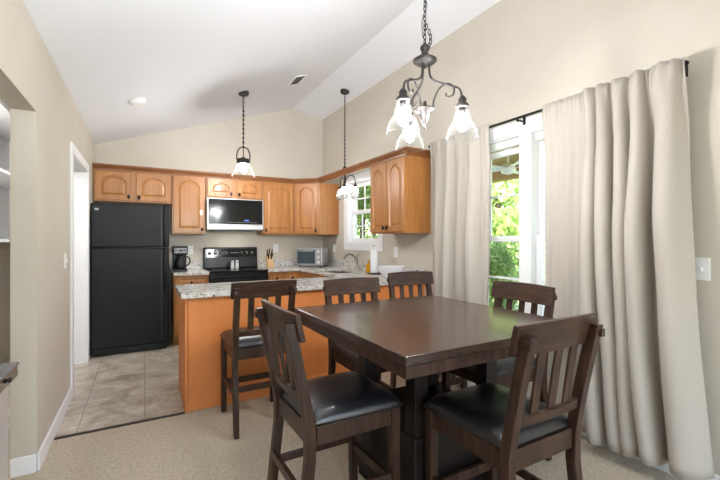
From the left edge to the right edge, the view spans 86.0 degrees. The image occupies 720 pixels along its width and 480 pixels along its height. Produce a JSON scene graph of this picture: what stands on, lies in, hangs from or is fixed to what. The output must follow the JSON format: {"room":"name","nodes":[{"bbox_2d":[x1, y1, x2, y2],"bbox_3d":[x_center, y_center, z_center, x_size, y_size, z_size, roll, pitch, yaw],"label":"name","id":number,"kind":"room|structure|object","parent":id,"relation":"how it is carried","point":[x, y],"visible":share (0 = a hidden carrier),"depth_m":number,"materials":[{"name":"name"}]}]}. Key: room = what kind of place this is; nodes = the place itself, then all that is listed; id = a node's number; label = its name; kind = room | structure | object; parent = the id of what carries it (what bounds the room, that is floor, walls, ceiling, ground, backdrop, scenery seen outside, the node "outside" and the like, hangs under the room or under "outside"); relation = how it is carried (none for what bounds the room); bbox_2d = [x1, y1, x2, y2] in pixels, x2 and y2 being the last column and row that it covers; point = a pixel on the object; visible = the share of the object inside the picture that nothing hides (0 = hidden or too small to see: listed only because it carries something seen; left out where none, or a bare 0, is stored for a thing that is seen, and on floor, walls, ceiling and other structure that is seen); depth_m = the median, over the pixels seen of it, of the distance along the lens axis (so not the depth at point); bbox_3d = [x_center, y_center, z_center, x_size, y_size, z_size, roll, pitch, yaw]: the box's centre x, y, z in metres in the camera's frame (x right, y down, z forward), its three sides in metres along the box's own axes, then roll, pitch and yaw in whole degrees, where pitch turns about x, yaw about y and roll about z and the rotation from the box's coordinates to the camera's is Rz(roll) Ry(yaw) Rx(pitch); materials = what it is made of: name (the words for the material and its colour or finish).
{"room":"dining area","nodes":[
{"label":"dining area","id":0,"kind":"room"},
{"bbox_2d":[0,242,9,362],"bbox_3d":[-2.011,0.110,0.764,0.100,2.620,8.740,0,0,-29],"label":"wall","id":1,"kind":"structure","parent":0,"point":[4,246],"depth_m":4.24,"materials":[{"name":"paint"}]},
{"bbox_2d":[0,104,9,241],"bbox_3d":[-3.149,-0.495,3.221,0.320,1.270,2.700,0,0,-29],"label":"wall shelf","id":2,"kind":"object","parent":1,"relation":"attached to","point":[4,113],"visible":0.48,"depth_m":4.12,"materials":[{"name":"white paint"}]},
{"bbox_2d":[0,0,94,471],"bbox_3d":[-1.320,0.090,1.151,0.115,2.660,8.500,0,0,-29],"label":"wall","id":3,"kind":"structure","parent":0,"point":[45,118],"depth_m":2.20,"materials":[{"name":"paint"}]},
{"bbox_2d":[10,387,71,477],"bbox_3d":[-0.837,1.268,0.306,0.130,0.105,6.554,0,0,-29],"label":"baseboard","id":4,"kind":"structure","parent":3,"relation":"attached to","point":[25,465],"depth_m":2.24,"materials":[{"name":"white paint"}]},
{"bbox_2d":[64,253,67,268],"bbox_3d":[-2.275,0.160,2.989,0.018,0.120,0.075,0,0,-29],"label":"light switch","id":5,"kind":"object","parent":3,"relation":"attached to","point":[65,254],"visible":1,"depth_m":2.97,"materials":[{"name":"white plastic"}]},
{"bbox_2d":[70,142,89,397],"bbox_3d":[-2.737,0.253,3.676,0.147,2.135,1.180,0,0,-29],"label":"door frame","id":6,"kind":"structure","parent":3,"relation":"in","point":[79,168],"depth_m":4.10,"materials":[{"name":"white paint"}]},
{"bbox_2d":[95,109,322,335],"bbox_3d":[-2.014,-0.365,5.704,3.370,3.570,0.120,0,0,-29],"label":"wall","id":7,"kind":"structure","parent":0,"point":[288,143],"depth_m":5.74,"materials":[{"name":"paint"}]},
{"bbox_2d":[93,169,170,205],"bbox_3d":[-2.887,-0.660,4.933,0.841,0.380,0.366,0,0,-29],"label":"upper cabinet","id":8,"kind":"object","parent":7,"relation":"attached to","point":[109,186],"visible":1,"depth_m":4.81,"materials":[{"name":"brown wood"}]},
{"bbox_2d":[170,261,202,269],"bbox_3d":[-2.420,0.355,5.394,0.415,0.100,0.020,0,0,-29],"label":"backsplash","id":9,"kind":"structure","parent":7,"relation":"attached to","point":[193,265],"depth_m":5.43,"materials":[{"name":"stone"}]},
{"bbox_2d":[170,175,205,233],"bbox_3d":[-2.336,-0.465,5.242,0.411,0.770,0.366,0,0,-29],"label":"upper cabinet","id":10,"kind":"object","parent":7,"relation":"attached to","point":[188,193],"visible":0.98,"depth_m":5.10,"materials":[{"name":"brown wood"}]},
{"bbox_2d":[188,246,192,253],"bbox_3d":[-2.383,0.140,5.422,0.075,0.120,0.009,0,0,-29],"label":"outlet plate","id":11,"kind":"object","parent":7,"relation":"attached to","point":[190,248],"visible":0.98,"depth_m":5.42,"materials":[{"name":"white plastic"}]},
{"bbox_2d":[206,177,261,199],"bbox_3d":[-1.821,-0.713,5.532,0.759,0.275,0.366,0,0,-29],"label":"upper cabinet","id":12,"kind":"object","parent":7,"relation":"attached to","point":[215,187],"visible":0.92,"depth_m":5.40,"materials":[{"name":"brown wood"}]},
{"bbox_2d":[206,197,262,230],"bbox_3d":[-1.811,-0.349,5.515,0.756,0.442,0.404,0,0,-29],"label":"microwave","id":13,"kind":"object","parent":12,"relation":"attached to","point":[222,214],"visible":0.95,"depth_m":5.33,"materials":[{"name":"silver metal"}]},
{"bbox_2d":[273,244,277,251],"bbox_3d":[-1.315,0.130,6.022,0.075,0.120,0.009,0,0,-29],"label":"outlet plate","id":14,"kind":"object","parent":7,"relation":"attached to","point":[275,246],"visible":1,"depth_m":6.02,"materials":[{"name":"white plastic"}]},
{"bbox_2d":[257,182,293,234],"bbox_3d":[-1.276,-0.465,5.838,0.479,0.770,0.366,0,0,-29],"label":"upper cabinet","id":15,"kind":"object","parent":7,"relation":"attached to","point":[278,198],"visible":0.94,"depth_m":5.70,"materials":[{"name":"brown wood"}]},
{"bbox_2d":[294,183,338,234],"bbox_3d":[-0.738,-0.465,6.000,0.610,0.770,0.608,0,0,-29],"label":"upper cabinet","id":16,"kind":"object","parent":7,"relation":"attached to","point":[316,205],"visible":0.94,"depth_m":5.78,"materials":[{"name":"brown wood"}]},
{"bbox_2d":[0,0,499,143],"bbox_3d":[-0.245,-1.694,1.754,4.150,1.051,8.740,0,0,-29],"label":"ceiling","id":17,"kind":"structure","parent":0,"point":[190,61],"depth_m":3.44,"materials":[{"name":"white paint"}]},
{"bbox_2d":[129,98,145,106],"bbox_3d":[-2.190,-1.356,3.805,0.147,0.084,0.152,0,0,-35],"label":"smoke detector","id":18,"kind":"object","parent":17,"relation":"attached to","point":[137,102],"visible":1,"depth_m":3.76,"materials":[{"name":"white plastic"}]},
{"bbox_2d":[232,91,254,178],"bbox_3d":[-1.377,-1.256,4.559,0.272,1.021,0.272,0,0,-29],"label":"pendant lamp","id":19,"kind":"object","parent":17,"relation":"hanging from","point":[243,161],"visible":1,"depth_m":4.54,"materials":[{"name":"brown metal"}]},
{"bbox_2d":[287,74,307,85],"bbox_3d":[-0.764,-1.941,4.697,0.153,0.061,0.320,0,0,-29],"label":"ceiling vent","id":20,"kind":"object","parent":17,"relation":"in","point":[297,80],"visible":1,"depth_m":4.69,"materials":[{"name":"white plastic"}]},
{"bbox_2d":[339,89,356,194],"bbox_3d":[-0.205,-1.307,5.264,0.251,1.504,0.454,0,0,-29],"label":"pendant lamp","id":21,"kind":"object","parent":17,"relation":"hanging from","point":[344,92],"visible":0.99,"depth_m":5.27,"materials":[{"name":"brown metal"}]},
{"bbox_2d":[386,0,478,151],"bbox_3d":[0.324,-1.210,2.146,0.511,1.326,0.503,0,0,-29],"label":"chandelier","id":22,"kind":"object","parent":17,"relation":"hanging from","point":[425,60],"visible":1,"depth_m":2.10,"materials":[{"name":"brown metal"}]},
{"bbox_2d":[0,336,681,479],"bbox_3d":[-0.201,1.369,1.779,4.050,0.102,8.740,0,0,-29],"label":"floor","id":23,"kind":"structure","parent":0,"point":[200,444],"depth_m":2.53,"materials":[{"name":"beige carpet"}]},
{"bbox_2d":[0,362,18,479],"bbox_3d":[-1.354,0.877,1.037,0.553,0.845,0.635,0,0,-29],"label":"base cabinet","id":24,"kind":"object","parent":23,"relation":"on","point":[8,371],"visible":1,"depth_m":1.36,"materials":[{"name":"white wood"}]},
{"bbox_2d":[54,412,184,439],"bbox_3d":[-1.686,1.316,2.746,0.807,0.008,0.030,0,0,-29],"label":"trim","id":25,"kind":"structure","parent":23,"relation":"on","point":[180,413],"depth_m":2.73,"materials":[{"name":"brown"}]},
{"bbox_2d":[90,203,168,356],"bbox_3d":[-2.801,0.451,4.746,0.790,1.732,0.741,0,0,-29],"label":"refrigerator","id":26,"kind":"object","parent":23,"relation":"on","point":[129,243],"visible":1,"depth_m":4.46,"materials":[{"name":"black metal"}]},
{"bbox_2d":[170,273,208,344],"bbox_3d":[-2.265,0.882,5.116,0.411,0.871,0.656,0,0,-29],"label":"base cabinet","id":27,"kind":"object","parent":23,"relation":"on","point":[194,279],"visible":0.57,"depth_m":4.83,"materials":[{"name":"brown wood"}]},
{"bbox_2d":[170,261,208,275],"bbox_3d":[-2.265,0.375,5.118,0.415,0.140,0.653,0,0,-29],"label":"countertop","id":28,"kind":"structure","parent":27,"relation":"on","point":[194,268],"depth_m":5.13,"materials":[{"name":"stone"}]},
{"bbox_2d":[172,246,190,271],"bbox_3d":[-2.334,0.242,5.043,0.214,0.325,0.220,0,0,-29],"label":"coffee maker","id":29,"kind":"object","parent":28,"relation":"on","point":[179,253],"visible":1,"depth_m":4.96,"materials":[{"name":"black plastic"}]},
{"bbox_2d":[203,247,267,282],"bbox_3d":[-1.732,0.688,5.376,0.758,1.165,0.718,0,0,-29],"label":"range","id":30,"kind":"object","parent":23,"relation":"on","point":[216,260],"visible":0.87,"depth_m":5.49,"materials":[{"name":"black metal"}]},
{"bbox_2d":[205,267,267,272],"bbox_3d":[-1.734,0.415,5.380,0.758,0.020,0.590,0,0,-29],"label":"cooktop","id":31,"kind":"object","parent":30,"relation":"in","point":[211,269],"depth_m":5.29,"materials":[{"name":"black glass"}]},
{"bbox_2d":[235,260,238,268],"bbox_3d":[-1.738,0.345,5.446,0.052,0.114,0.051,0,0,-29],"label":"shaker","id":32,"kind":"object","parent":30,"relation":"on","point":[236,261],"visible":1,"depth_m":5.43,"materials":[{"name":"white plastic"}]},
{"bbox_2d":[209,271,267,282],"bbox_3d":[-1.730,0.848,5.374,0.754,0.845,0.713,0,0,-29],"label":"oven","id":33,"kind":"object","parent":30,"relation":"in","point":[214,276],"depth_m":5.09,"materials":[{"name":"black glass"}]},
{"bbox_2d":[219,279,296,439],"bbox_3d":[-0.763,0.797,2.851,0.452,1.041,0.551,0,0,-29],"label":"counter chair","id":34,"kind":"object","parent":23,"relation":"on","point":[244,343],"visible":0.59,"depth_m":2.65,"materials":[{"name":"brown wood"}]},
{"bbox_2d":[268,271,299,279],"bbox_3d":[-1.211,0.882,5.708,0.463,0.871,0.656,0,0,-29],"label":"base cabinet","id":35,"kind":"object","parent":23,"relation":"on","point":[290,274],"visible":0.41,"depth_m":5.44,"materials":[{"name":"brown wood"}]},
{"bbox_2d":[179,284,424,411],"bbox_3d":[-0.483,0.882,3.797,2.320,0.871,0.660,0,0,-29],"label":"base cabinet","id":36,"kind":"object","parent":23,"relation":"on","point":[201,320],"visible":0.38,"depth_m":3.09,"materials":[{"name":"brown wood"}]},
{"bbox_2d":[175,259,425,298],"bbox_3d":[-0.982,0.375,4.654,2.353,0.140,2.718,0,0,-29],"label":"countertop","id":37,"kind":"structure","parent":36,"relation":"on","point":[204,290],"depth_m":4.19,"materials":[{"name":"stone"}]},
{"bbox_2d":[265,249,273,267],"bbox_3d":[-1.336,0.266,5.712,0.094,0.279,0.168,0,0,-29],"label":"knife block","id":38,"kind":"object","parent":37,"relation":"on","point":[268,257],"visible":1,"depth_m":5.68,"materials":[{"name":"brown wood"}]},
{"bbox_2d":[296,248,328,266],"bbox_3d":[-0.731,0.262,5.919,0.420,0.284,0.330,0,0,17],"label":"toaster oven","id":39,"kind":"object","parent":37,"relation":"on","point":[304,256],"visible":0.98,"depth_m":5.80,"materials":[{"name":"silver metal"}]},
{"bbox_2d":[343,253,359,269],"bbox_3d":[-0.111,0.290,5.159,0.234,0.230,0.112,0,0,-29],"label":"kitchen faucet","id":40,"kind":"object","parent":37,"relation":"on","point":[347,254],"visible":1,"depth_m":5.20,"materials":[{"name":"silver metal"}]},
{"bbox_2d":[366,260,369,272],"bbox_3d":[0.110,0.330,4.832,0.076,0.150,0.076,0,0,-29],"label":"soap bottle","id":41,"kind":"object","parent":37,"relation":"on","point":[368,263],"visible":0.8,"depth_m":4.80,"materials":[{"name":"orange plastic"}]},
{"bbox_2d":[367,245,380,274],"bbox_3d":[0.170,0.235,4.602,0.170,0.340,0.170,0,0,-29],"label":"paper towel holder","id":42,"kind":"object","parent":37,"relation":"on","point":[373,253],"visible":0.98,"depth_m":4.56,"materials":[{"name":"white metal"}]},
{"bbox_2d":[377,265,404,277],"bbox_3d":[0.334,0.344,4.166,0.306,0.122,0.306,0,0,-29],"label":"serving bowl","id":43,"kind":"object","parent":37,"relation":"on","point":[384,270],"visible":0.64,"depth_m":4.07,"materials":[{"name":"white ceramic"}]},
{"bbox_2d":[299,271,350,277],"bbox_3d":[-0.262,0.882,5.085,0.672,0.871,1.448,0,0,-29],"label":"base cabinet","id":44,"kind":"object","parent":23,"relation":"on","point":[301,274],"visible":0.12,"depth_m":5.26,"materials":[{"name":"brown wood"}]},
{"bbox_2d":[254,299,402,479],"bbox_3d":[-0.152,0.797,1.772,0.551,1.041,0.452,0,0,-30],"label":"counter chair","id":45,"kind":"object","parent":23,"relation":"on","point":[328,411],"visible":1,"depth_m":1.68,"materials":[{"name":"brown wood"}]},
{"bbox_2d":[323,277,393,389],"bbox_3d":[0.053,0.797,2.622,0.452,1.041,0.551,0,0,-29],"label":"counter chair","id":46,"kind":"object","parent":23,"relation":"on","point":[351,286],"visible":0.32,"depth_m":2.74,"materials":[{"name":"brown wood"}]},
{"bbox_2d":[295,295,555,479],"bbox_3d":[0.348,0.862,2.087,1.070,0.913,1.130,0,0,-29],"label":"dining table","id":47,"kind":"object","parent":23,"relation":"on","point":[415,339],"visible":0.74,"depth_m":1.80,"materials":[{"name":"brown wood"}]},
{"bbox_2d":[387,271,466,388],"bbox_3d":[0.540,0.797,3.171,0.452,1.041,0.551,0,0,-25],"label":"counter chair","id":48,"kind":"object","parent":23,"relation":"on","point":[410,278],"visible":0.32,"depth_m":3.34,"materials":[{"name":"brown wood"}]},
{"bbox_2d":[442,281,556,460],"bbox_3d":[0.845,0.797,2.378,0.551,1.041,0.452,0,0,-29],"label":"counter chair","id":49,"kind":"object","parent":23,"relation":"on","point":[535,294],"visible":0.39,"depth_m":2.34,"materials":[{"name":"brown wood"}]},
{"bbox_2d":[423,313,604,479],"bbox_3d":[0.601,0.797,1.586,0.452,1.041,0.551,0,0,-29],"label":"counter chair","id":50,"kind":"object","parent":23,"relation":"on","point":[511,431],"visible":1,"depth_m":1.45,"materials":[{"name":"brown wood"}]},
{"bbox_2d":[323,0,719,474],"bbox_3d":[1.521,-0.305,2.746,0.140,3.450,8.500,0,0,-29],"label":"wall","id":51,"kind":"structure","parent":0,"point":[515,58],"depth_m":2.82,"materials":[{"name":"paint"}]},
{"bbox_2d":[257,259,425,271],"bbox_3d":[-0.438,0.355,4.971,1.094,0.100,2.698,0,0,-29],"label":"backsplash","id":52,"kind":"structure","parent":51,"relation":"attached to","point":[279,262],"depth_m":5.85,"materials":[{"name":"stone"}]},
{"bbox_2d":[344,169,382,251],"bbox_3d":[0.085,-0.390,5.288,0.160,1.070,1.050,0,0,-29],"label":"window","id":53,"kind":"structure","parent":51,"relation":"in","point":[363,179],"depth_m":5.52,"materials":[{"name":"white paint"}]},
{"bbox_2d":[394,247,397,256],"bbox_3d":[0.420,0.140,4.553,0.009,0.120,0.075,0,0,-29],"label":"outlet plate","id":54,"kind":"object","parent":51,"relation":"attached to","point":[395,248],"visible":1,"depth_m":4.54,"materials":[{"name":"white plastic"}]},
{"bbox_2d":[371,155,430,233],"bbox_3d":[0.410,-0.460,4.215,0.356,0.780,0.690,0,0,-29],"label":"upper cabinet","id":55,"kind":"object","parent":51,"relation":"attached to","point":[401,186],"visible":1,"depth_m":3.97,"materials":[{"name":"brown wood"}]},
{"bbox_2d":[92,146,430,183],"bbox_3d":[-1.061,-0.881,4.976,3.993,0.070,1.702,0,0,12],"label":"crown molding","id":56,"kind":"structure","parent":55,"relation":"attached to","point":[418,152],"depth_m":4.91,"materials":[{"name":"brown wood"}]},
{"bbox_2d":[489,113,544,315],"bbox_3d":[1.353,-0.075,3.029,0.160,1.740,1.950,0,0,-29],"label":"window","id":57,"kind":"structure","parent":51,"relation":"in","point":[529,137],"depth_m":3.00,"materials":[{"name":"white paint"}]},
{"bbox_2d":[489,137,518,152],"bbox_3d":[1.118,-0.798,3.427,0.045,0.060,0.785,0,0,-29],"label":"raised blind","id":58,"kind":"object","parent":57,"relation":"attached to","point":[512,142],"depth_m":3.23,"materials":[{"name":"white plastic"}]},
{"bbox_2d":[535,131,543,140],"bbox_3d":[1.564,-0.798,2.633,0.045,0.060,0.810,0,0,-29],"label":"raised blind","id":59,"kind":"object","parent":57,"relation":"attached to","point":[539,135],"depth_m":2.95,"materials":[{"name":"white plastic"}]},
{"bbox_2d":[428,60,688,147],"bbox_3d":[1.247,-0.930,2.973,0.114,0.070,2.119,0,0,-29],"label":"curtain rod","id":60,"kind":"object","parent":51,"relation":"attached to","point":[686,62],"visible":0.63,"depth_m":2.94,"materials":[{"name":"black metal"}]},
{"bbox_2d":[430,124,489,386],"bbox_3d":[0.858,0.161,3.492,0.109,2.237,0.730,0,0,-29],"label":"curtain","id":61,"kind":"object","parent":60,"relation":"hanging from","point":[460,168],"visible":0.66,"depth_m":3.42,"materials":[{"name":"fabric"}]},
{"bbox_2d":[542,57,714,479],"bbox_3d":[1.498,0.161,2.320,0.174,2.238,0.954,0,0,-29],"label":"curtain","id":62,"kind":"object","parent":60,"relation":"hanging from","point":[619,234],"visible":0.87,"depth_m":2.18,"materials":[{"name":"fabric"}]},
{"bbox_2d":[581,432,719,479],"bbox_3d":[2.114,1.268,1.530,0.015,0.105,5.800,0,0,-29],"label":"baseboard","id":63,"kind":"structure","parent":51,"relation":"attached to","point":[665,467],"depth_m":2.19,"materials":[{"name":"white paint"}]},
{"bbox_2d":[695,258,709,280],"bbox_3d":[1.816,0.155,2.057,0.018,0.120,0.075,0,0,-29],"label":"light switch","id":64,"kind":"object","parent":51,"relation":"attached to","point":[702,265],"visible":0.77,"depth_m":2.05,"materials":[{"name":"white plastic"}]},
{"bbox_3d":[2.931,1.530,3.308,2.850,0.180,7.900,0,0,-29],"label":"floor","id":65,"kind":"structure","parent":0,"visible":0},
{"bbox_3d":[2.149,0.200,7.358,0.130,2.480,0.130,0,0,-29],"label":"porch post","id":66,"kind":"object","parent":65,"relation":"on","visible":0},
{"bbox_2d":[492,162,518,182],"bbox_3d":[4.040,-1.170,3.987,0.150,0.260,8.000,0,0,-29],"label":"beam","id":67,"kind":"structure","parent":66,"relation":"on","point":[498,176],"depth_m":6.66,"materials":[{"name":"brown wood"}]},
{"bbox_2d":[490,140,543,165],"bbox_3d":[2.950,-1.350,3.376,2.950,0.100,8.000,0,0,-29],"label":"ceiling","id":68,"kind":"structure","parent":67,"relation":"on","point":[513,158],"depth_m":6.23,"materials":[{"name":"brown"}]},
{"bbox_2d":[492,148,518,174],"bbox_3d":[2.095,-1.120,5.543,1.218,0.360,1.191,0,0,-29],"label":"ceiling fan","id":69,"kind":"object","parent":68,"relation":"hanging from","point":[508,168],"visible":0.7,"depth_m":5.46,"materials":[{"name":"white paint"}]},
{"label":"outside","id":70,"kind":"structure","parent":0,"visible":0},
{"bbox_2d":[489,255,545,309],"bbox_3d":[13.812,1.720,19.218,37.100,0.200,60.000,0,0,-29],"label":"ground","id":71,"kind":"structure","parent":70,"point":[517,304],"depth_m":10.17,"materials":[{"name":"green plant"}]},
{"bbox_2d":[357,185,377,237],"bbox_3d":[0.060,-0.438,10.719,2.976,4.228,3.173,0,0,-14],"label":"tree","id":72,"kind":"object","parent":71,"relation":"on","point":[368,188],"visible":0.09,"depth_m":10.25,"materials":[{"name":"green plant"}]},
{"bbox_2d":[358,206,377,237],"bbox_3d":[0.582,-1.808,18.524,5.464,6.975,5.747,0,0,20],"label":"tree","id":73,"kind":"object","parent":71,"relation":"on","point":[370,206],"visible":0.02,"depth_m":18.24,"materials":[{"name":"green plant"}]},
{"bbox_2d":[489,242,518,310],"bbox_3d":[3.062,0.963,8.505,1.587,2.089,1.692,0,0,41],"label":"bush","id":74,"kind":"object","parent":71,"relation":"on","point":[501,263],"visible":0.33,"depth_m":8.03,"materials":[{"name":"green plant"}]},
{"bbox_2d":[490,179,518,277],"bbox_3d":[4.039,-0.814,11.282,3.485,4.983,3.911,0,0,-34],"label":"tree","id":75,"kind":"object","parent":71,"relation":"on","point":[504,223],"visible":0.18,"depth_m":10.40,"materials":[{"name":"green plant"}]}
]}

